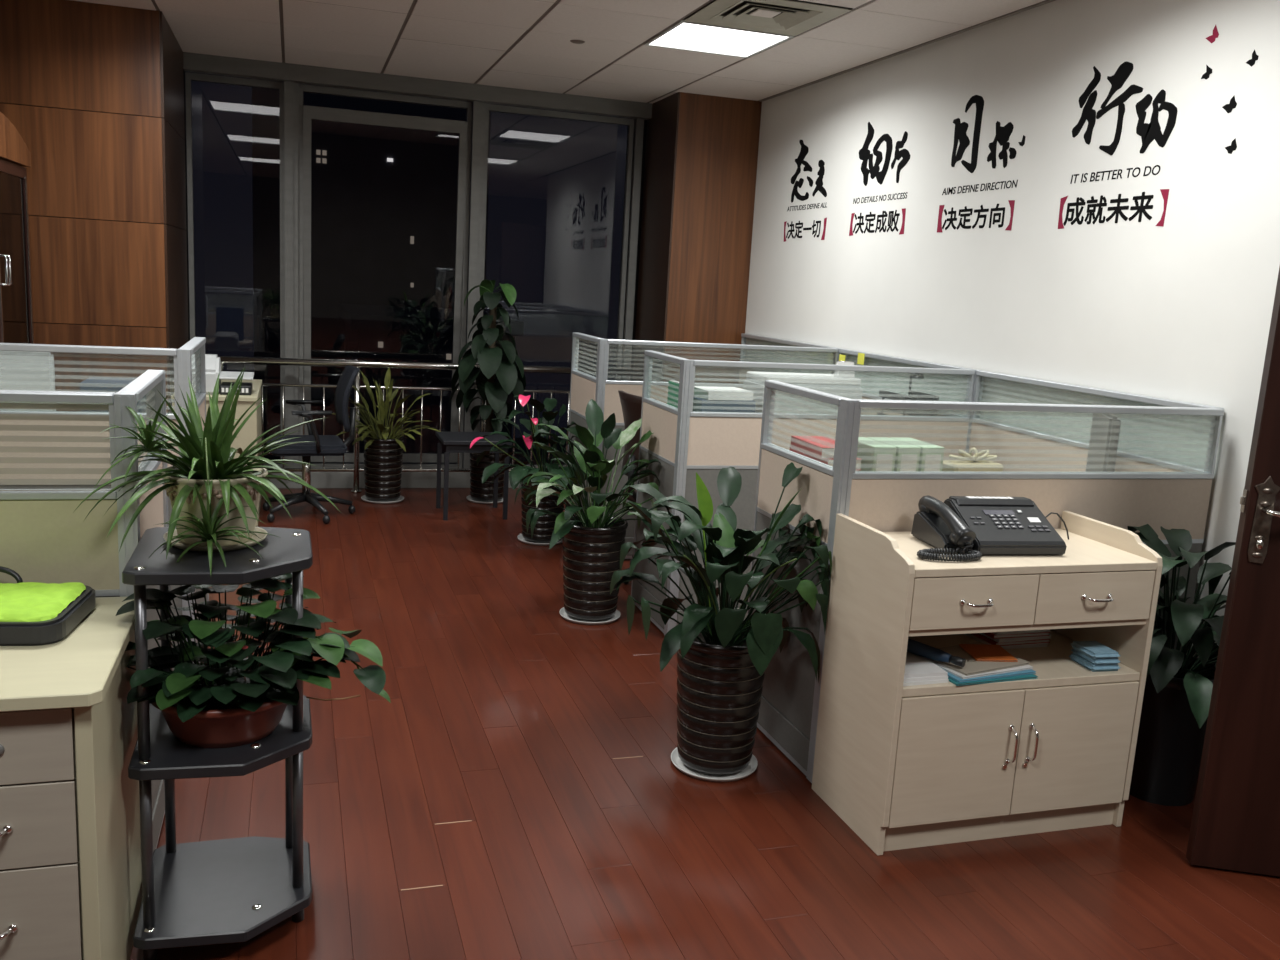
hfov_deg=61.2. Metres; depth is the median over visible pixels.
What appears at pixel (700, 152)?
column
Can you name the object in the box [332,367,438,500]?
potted plant
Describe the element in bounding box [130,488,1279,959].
floor
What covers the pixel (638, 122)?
trim
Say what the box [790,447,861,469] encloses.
ring binder
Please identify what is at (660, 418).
screen
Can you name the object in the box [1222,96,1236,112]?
sticker
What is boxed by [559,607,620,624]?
saucer
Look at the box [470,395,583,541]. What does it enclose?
anthurium
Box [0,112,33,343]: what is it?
cabinet
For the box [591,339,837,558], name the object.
screen
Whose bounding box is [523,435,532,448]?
flower
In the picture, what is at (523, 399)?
flower
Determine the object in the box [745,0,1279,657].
wall
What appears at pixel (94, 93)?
wall
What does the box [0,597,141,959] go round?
office desk
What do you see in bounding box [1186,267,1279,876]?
door
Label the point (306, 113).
window
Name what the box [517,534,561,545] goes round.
saucer
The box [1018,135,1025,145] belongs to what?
sticker
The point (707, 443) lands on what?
screen
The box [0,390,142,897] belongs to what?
screen
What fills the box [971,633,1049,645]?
notebook
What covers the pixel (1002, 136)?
sticker
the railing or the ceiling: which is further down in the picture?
the railing
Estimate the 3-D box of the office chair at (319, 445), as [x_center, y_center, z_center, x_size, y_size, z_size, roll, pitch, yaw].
[-1.974,-0.229,6.508,0.550,0.900,0.565,-1,11,-22]
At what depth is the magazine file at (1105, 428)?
3.83 m
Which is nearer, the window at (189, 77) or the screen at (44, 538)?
the screen at (44, 538)
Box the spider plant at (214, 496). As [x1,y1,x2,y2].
[76,368,337,573]
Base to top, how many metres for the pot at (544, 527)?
0.388 m
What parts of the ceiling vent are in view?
plate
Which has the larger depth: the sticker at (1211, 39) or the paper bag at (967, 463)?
the paper bag at (967, 463)
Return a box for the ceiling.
[72,0,1055,102]
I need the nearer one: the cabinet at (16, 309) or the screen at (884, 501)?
the screen at (884, 501)
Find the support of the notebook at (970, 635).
on the base cabinet at (903, 767)
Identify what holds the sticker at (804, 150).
attached to the wall at (1181, 309)
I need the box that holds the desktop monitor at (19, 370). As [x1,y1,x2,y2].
[0,351,55,410]
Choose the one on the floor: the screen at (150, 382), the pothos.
the screen at (150, 382)
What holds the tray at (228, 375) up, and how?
on the printer at (212, 361)
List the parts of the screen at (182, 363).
rail, rail, panel, panel, post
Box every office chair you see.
[263,365,359,523]
[618,391,655,583]
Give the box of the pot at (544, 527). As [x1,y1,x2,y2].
[521,471,564,541]
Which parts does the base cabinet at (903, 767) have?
panel, door, drawer, handle, handle, rail, handle, door, drawer, handle, panel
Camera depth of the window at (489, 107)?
7.62 m
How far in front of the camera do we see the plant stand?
2.37 m
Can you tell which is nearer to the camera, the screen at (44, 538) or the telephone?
the screen at (44, 538)
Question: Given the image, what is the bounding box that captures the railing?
[191,355,639,492]
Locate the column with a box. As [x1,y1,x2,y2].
[630,92,761,383]
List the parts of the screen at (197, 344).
rail, rail, panel, panel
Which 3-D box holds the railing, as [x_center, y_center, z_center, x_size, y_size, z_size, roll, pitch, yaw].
[-1.450,-0.356,7.396,2.980,0.891,0.070,0,11,-18]
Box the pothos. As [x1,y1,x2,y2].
[116,573,390,747]
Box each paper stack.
[694,386,752,400]
[903,679,948,685]
[904,652,947,677]
[904,675,947,681]
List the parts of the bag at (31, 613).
carry handle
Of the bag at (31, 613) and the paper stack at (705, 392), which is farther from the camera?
the paper stack at (705, 392)
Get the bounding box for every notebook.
[965,633,1048,648]
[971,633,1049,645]
[979,633,1050,642]
[984,632,1049,638]
[991,629,1050,634]
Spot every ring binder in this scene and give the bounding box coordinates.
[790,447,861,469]
[791,436,858,458]
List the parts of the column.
panel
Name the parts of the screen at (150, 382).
rail, rail, panel, panel, post, skirting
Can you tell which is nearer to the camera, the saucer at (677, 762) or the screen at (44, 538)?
the screen at (44, 538)
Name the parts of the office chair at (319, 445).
leg, leg, armrest, seat, armrest, leg, leg, backrest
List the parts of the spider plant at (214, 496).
pot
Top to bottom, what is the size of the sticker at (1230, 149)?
0.049 m
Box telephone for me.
[911,495,1068,561]
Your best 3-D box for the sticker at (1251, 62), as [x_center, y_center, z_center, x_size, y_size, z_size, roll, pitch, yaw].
[1.984,-1.367,3.508,0.001,0.053,0.048,0,11,-18]
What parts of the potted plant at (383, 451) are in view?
pot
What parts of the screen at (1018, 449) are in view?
panel, rail, rail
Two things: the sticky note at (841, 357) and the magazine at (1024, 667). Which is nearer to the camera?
the magazine at (1024, 667)
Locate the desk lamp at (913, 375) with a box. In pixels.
[907,373,923,399]
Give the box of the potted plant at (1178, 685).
[1127,524,1235,805]
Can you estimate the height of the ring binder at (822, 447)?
0.037 m
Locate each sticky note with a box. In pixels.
[839,354,845,360]
[857,353,864,364]
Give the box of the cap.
[570,40,584,43]
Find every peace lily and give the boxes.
[515,399,660,619]
[610,462,831,773]
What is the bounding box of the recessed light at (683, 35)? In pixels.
[644,20,793,57]
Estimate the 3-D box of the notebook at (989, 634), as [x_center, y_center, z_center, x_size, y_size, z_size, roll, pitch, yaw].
[1.128,0.455,3.321,0.200,0.011,0.140,0,11,-18]
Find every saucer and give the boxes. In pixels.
[163,526,266,551]
[361,495,403,503]
[466,495,502,503]
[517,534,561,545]
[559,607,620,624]
[671,748,757,781]
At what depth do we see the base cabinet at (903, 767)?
3.02 m
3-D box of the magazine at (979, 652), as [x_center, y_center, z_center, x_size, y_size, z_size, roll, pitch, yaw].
[1.001,0.497,3.113,0.120,0.005,0.130,2,10,-6]
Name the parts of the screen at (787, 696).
rail, skirting, panel, trim rail, panel, rail, rail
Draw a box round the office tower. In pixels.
[252,79,490,463]
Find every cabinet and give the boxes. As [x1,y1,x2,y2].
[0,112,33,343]
[811,511,1162,855]
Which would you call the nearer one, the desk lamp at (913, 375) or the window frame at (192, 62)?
the desk lamp at (913, 375)
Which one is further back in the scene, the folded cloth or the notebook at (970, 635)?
the notebook at (970, 635)
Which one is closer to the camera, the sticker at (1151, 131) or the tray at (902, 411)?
the sticker at (1151, 131)
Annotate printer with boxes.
[191,354,253,394]
[743,371,862,413]
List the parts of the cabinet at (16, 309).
handle, handle, glass pane, crown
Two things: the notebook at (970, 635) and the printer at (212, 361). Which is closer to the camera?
the notebook at (970, 635)
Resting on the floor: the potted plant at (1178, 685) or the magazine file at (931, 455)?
the potted plant at (1178, 685)
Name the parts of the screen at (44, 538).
glass pane, rail, rail, panel, trim rail, post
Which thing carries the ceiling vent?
in the ceiling
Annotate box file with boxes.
[79,377,145,412]
[693,396,755,412]
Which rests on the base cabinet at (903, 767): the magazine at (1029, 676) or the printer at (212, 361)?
the magazine at (1029, 676)
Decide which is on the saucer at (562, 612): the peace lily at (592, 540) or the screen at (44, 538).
the peace lily at (592, 540)
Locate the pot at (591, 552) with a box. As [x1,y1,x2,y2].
[562,514,627,619]
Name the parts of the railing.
rail post, rail, rail, rail, rail post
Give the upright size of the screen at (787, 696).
1.188 m
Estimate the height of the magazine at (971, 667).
0.006 m
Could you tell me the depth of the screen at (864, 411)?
5.40 m
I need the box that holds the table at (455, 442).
[435,431,511,519]
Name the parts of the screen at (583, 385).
trim rail, panel, panel, rail, rail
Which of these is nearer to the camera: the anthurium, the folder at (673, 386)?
the folder at (673, 386)
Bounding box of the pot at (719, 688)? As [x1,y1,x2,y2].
[677,620,764,773]
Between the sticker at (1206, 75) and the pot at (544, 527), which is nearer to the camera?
the sticker at (1206, 75)
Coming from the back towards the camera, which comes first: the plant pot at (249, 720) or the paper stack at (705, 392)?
the paper stack at (705, 392)
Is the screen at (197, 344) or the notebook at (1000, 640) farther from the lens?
the screen at (197, 344)
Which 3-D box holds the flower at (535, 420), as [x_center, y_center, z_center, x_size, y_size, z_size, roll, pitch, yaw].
[-0.587,-0.325,6.008,0.040,0.035,0.050,0,11,-18]
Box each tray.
[219,371,253,379]
[877,390,938,415]
[884,409,937,414]
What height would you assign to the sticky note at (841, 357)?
0.060 m
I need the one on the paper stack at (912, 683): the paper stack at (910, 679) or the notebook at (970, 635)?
the paper stack at (910, 679)
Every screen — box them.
[0,343,196,670]
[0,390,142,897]
[119,370,168,851]
[179,337,208,662]
[565,332,602,514]
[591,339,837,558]
[631,350,688,632]
[664,359,974,634]
[739,333,842,383]
[747,380,849,775]
[806,399,1223,784]
[839,349,983,452]
[969,370,1223,538]
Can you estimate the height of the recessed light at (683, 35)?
0.024 m
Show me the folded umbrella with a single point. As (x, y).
(914, 647)
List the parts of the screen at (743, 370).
panel, rail, rail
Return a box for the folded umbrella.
[907,638,965,666]
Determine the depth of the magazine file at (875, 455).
3.60 m
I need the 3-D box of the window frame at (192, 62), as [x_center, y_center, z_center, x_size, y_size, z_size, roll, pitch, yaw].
[-1.368,-2.579,7.115,3.016,0.108,0.100,0,11,-18]
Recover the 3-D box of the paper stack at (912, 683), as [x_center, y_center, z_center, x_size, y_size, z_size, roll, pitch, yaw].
[0.731,0.525,3.011,0.146,0.009,0.220,0,11,-20]
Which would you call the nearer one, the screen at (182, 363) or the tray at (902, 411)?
the screen at (182, 363)
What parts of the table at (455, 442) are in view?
leg, leg, leg, leg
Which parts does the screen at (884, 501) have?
post, panel, rail, rail, trim rail, panel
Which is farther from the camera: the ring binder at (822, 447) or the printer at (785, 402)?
the printer at (785, 402)
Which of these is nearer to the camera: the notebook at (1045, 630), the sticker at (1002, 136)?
the notebook at (1045, 630)
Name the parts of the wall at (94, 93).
veneer panel, veneer panel, veneer panel, veneer panel, panel, panel, panel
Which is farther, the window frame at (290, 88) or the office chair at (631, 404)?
the window frame at (290, 88)
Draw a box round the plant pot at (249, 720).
[151,663,286,747]
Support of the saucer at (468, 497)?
on the floor
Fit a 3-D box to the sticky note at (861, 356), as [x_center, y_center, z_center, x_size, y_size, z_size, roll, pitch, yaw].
[1.190,-0.652,5.829,0.002,0.060,0.070,0,11,-18]
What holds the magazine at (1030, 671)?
on the magazine at (1029, 676)
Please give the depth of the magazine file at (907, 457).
3.62 m
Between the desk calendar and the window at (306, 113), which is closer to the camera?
the desk calendar
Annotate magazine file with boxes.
[857,437,895,470]
[867,437,920,470]
[890,437,943,470]
[1086,413,1120,471]
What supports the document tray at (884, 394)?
on the countertop
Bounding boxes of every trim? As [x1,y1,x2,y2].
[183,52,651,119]
[265,472,521,487]
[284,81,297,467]
[462,101,485,472]
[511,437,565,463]
[621,118,643,380]
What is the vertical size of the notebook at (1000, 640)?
0.011 m
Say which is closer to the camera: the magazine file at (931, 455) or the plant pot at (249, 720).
the plant pot at (249, 720)
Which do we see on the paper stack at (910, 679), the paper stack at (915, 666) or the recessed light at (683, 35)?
the paper stack at (915, 666)
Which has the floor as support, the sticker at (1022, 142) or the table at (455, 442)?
the table at (455, 442)
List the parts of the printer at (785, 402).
lid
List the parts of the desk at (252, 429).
panel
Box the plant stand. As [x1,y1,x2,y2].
[122,526,312,959]
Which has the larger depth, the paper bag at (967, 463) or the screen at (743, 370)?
the screen at (743, 370)
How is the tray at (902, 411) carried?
on the document tray at (884, 394)
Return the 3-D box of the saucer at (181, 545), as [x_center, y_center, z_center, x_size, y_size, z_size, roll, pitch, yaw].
[-0.941,0.129,2.402,0.216,0.017,0.216,0,11,-18]
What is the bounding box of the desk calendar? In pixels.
[834,361,854,377]
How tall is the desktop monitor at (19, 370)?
0.410 m
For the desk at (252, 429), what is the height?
0.755 m
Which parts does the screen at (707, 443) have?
post, skirting, panel, trim rail, panel, rail, rail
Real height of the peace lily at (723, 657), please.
0.954 m
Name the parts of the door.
lever handle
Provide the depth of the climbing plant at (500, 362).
7.07 m
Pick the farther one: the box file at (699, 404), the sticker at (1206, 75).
the box file at (699, 404)
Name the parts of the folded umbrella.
handle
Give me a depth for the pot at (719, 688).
3.32 m
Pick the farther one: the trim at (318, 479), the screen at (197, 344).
the trim at (318, 479)
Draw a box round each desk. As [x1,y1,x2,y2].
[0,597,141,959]
[171,379,261,525]
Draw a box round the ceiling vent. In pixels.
[684,0,851,35]
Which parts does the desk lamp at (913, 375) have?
arm, lamp shade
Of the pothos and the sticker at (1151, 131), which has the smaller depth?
the pothos
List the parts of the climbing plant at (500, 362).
pot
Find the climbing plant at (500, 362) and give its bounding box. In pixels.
[449,279,525,500]
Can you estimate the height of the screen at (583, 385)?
1.188 m
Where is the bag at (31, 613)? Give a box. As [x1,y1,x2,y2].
[0,566,95,645]
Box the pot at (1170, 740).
[1129,656,1214,805]
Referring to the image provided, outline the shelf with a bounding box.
[902,629,1139,696]
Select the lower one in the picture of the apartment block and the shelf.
the shelf
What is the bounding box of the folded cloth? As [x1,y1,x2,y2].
[1068,641,1120,671]
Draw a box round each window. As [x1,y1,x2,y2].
[185,72,284,467]
[298,84,471,468]
[476,104,633,468]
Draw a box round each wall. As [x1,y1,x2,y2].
[0,0,189,412]
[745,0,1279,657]
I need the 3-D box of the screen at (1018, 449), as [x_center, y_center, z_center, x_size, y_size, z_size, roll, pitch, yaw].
[1.694,0.218,4.331,0.044,1.188,1.342,0,11,-18]
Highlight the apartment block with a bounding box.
[339,303,523,463]
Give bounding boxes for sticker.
[784,140,826,241]
[849,122,909,235]
[937,95,1017,231]
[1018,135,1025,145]
[1058,61,1177,228]
[1201,65,1211,79]
[1206,25,1218,42]
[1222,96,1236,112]
[1225,138,1236,153]
[1246,49,1258,66]
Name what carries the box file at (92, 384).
on the countertop
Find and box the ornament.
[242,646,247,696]
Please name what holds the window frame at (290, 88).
attached to the wall at (94, 93)
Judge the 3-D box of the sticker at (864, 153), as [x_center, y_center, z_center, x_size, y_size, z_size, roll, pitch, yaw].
[1.273,-1.604,5.732,0.002,0.608,0.583,0,11,-18]
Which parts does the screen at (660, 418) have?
skirting, rail, panel, trim rail, panel, rail, rail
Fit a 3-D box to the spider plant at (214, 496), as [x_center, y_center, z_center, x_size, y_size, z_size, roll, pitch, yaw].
[-0.933,-0.024,2.351,0.566,0.440,0.504,12,14,41]
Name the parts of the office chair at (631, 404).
seat, backrest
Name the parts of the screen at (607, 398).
post, panel, skirting, panel, rail, rail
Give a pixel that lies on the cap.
(572, 41)
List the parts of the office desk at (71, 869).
handle, handle, drawer, drawer, drawer, panel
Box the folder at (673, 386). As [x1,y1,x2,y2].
[667,380,678,407]
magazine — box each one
[927,658,1032,678]
[928,642,1029,675]
[946,669,1035,682]
[948,674,1037,685]
[959,644,1017,661]
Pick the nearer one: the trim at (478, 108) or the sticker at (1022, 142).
the sticker at (1022, 142)
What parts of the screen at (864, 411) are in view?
panel, rail, rail, post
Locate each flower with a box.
[470,437,482,447]
[519,395,529,405]
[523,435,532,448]
[531,418,537,424]
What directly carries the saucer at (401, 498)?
on the floor

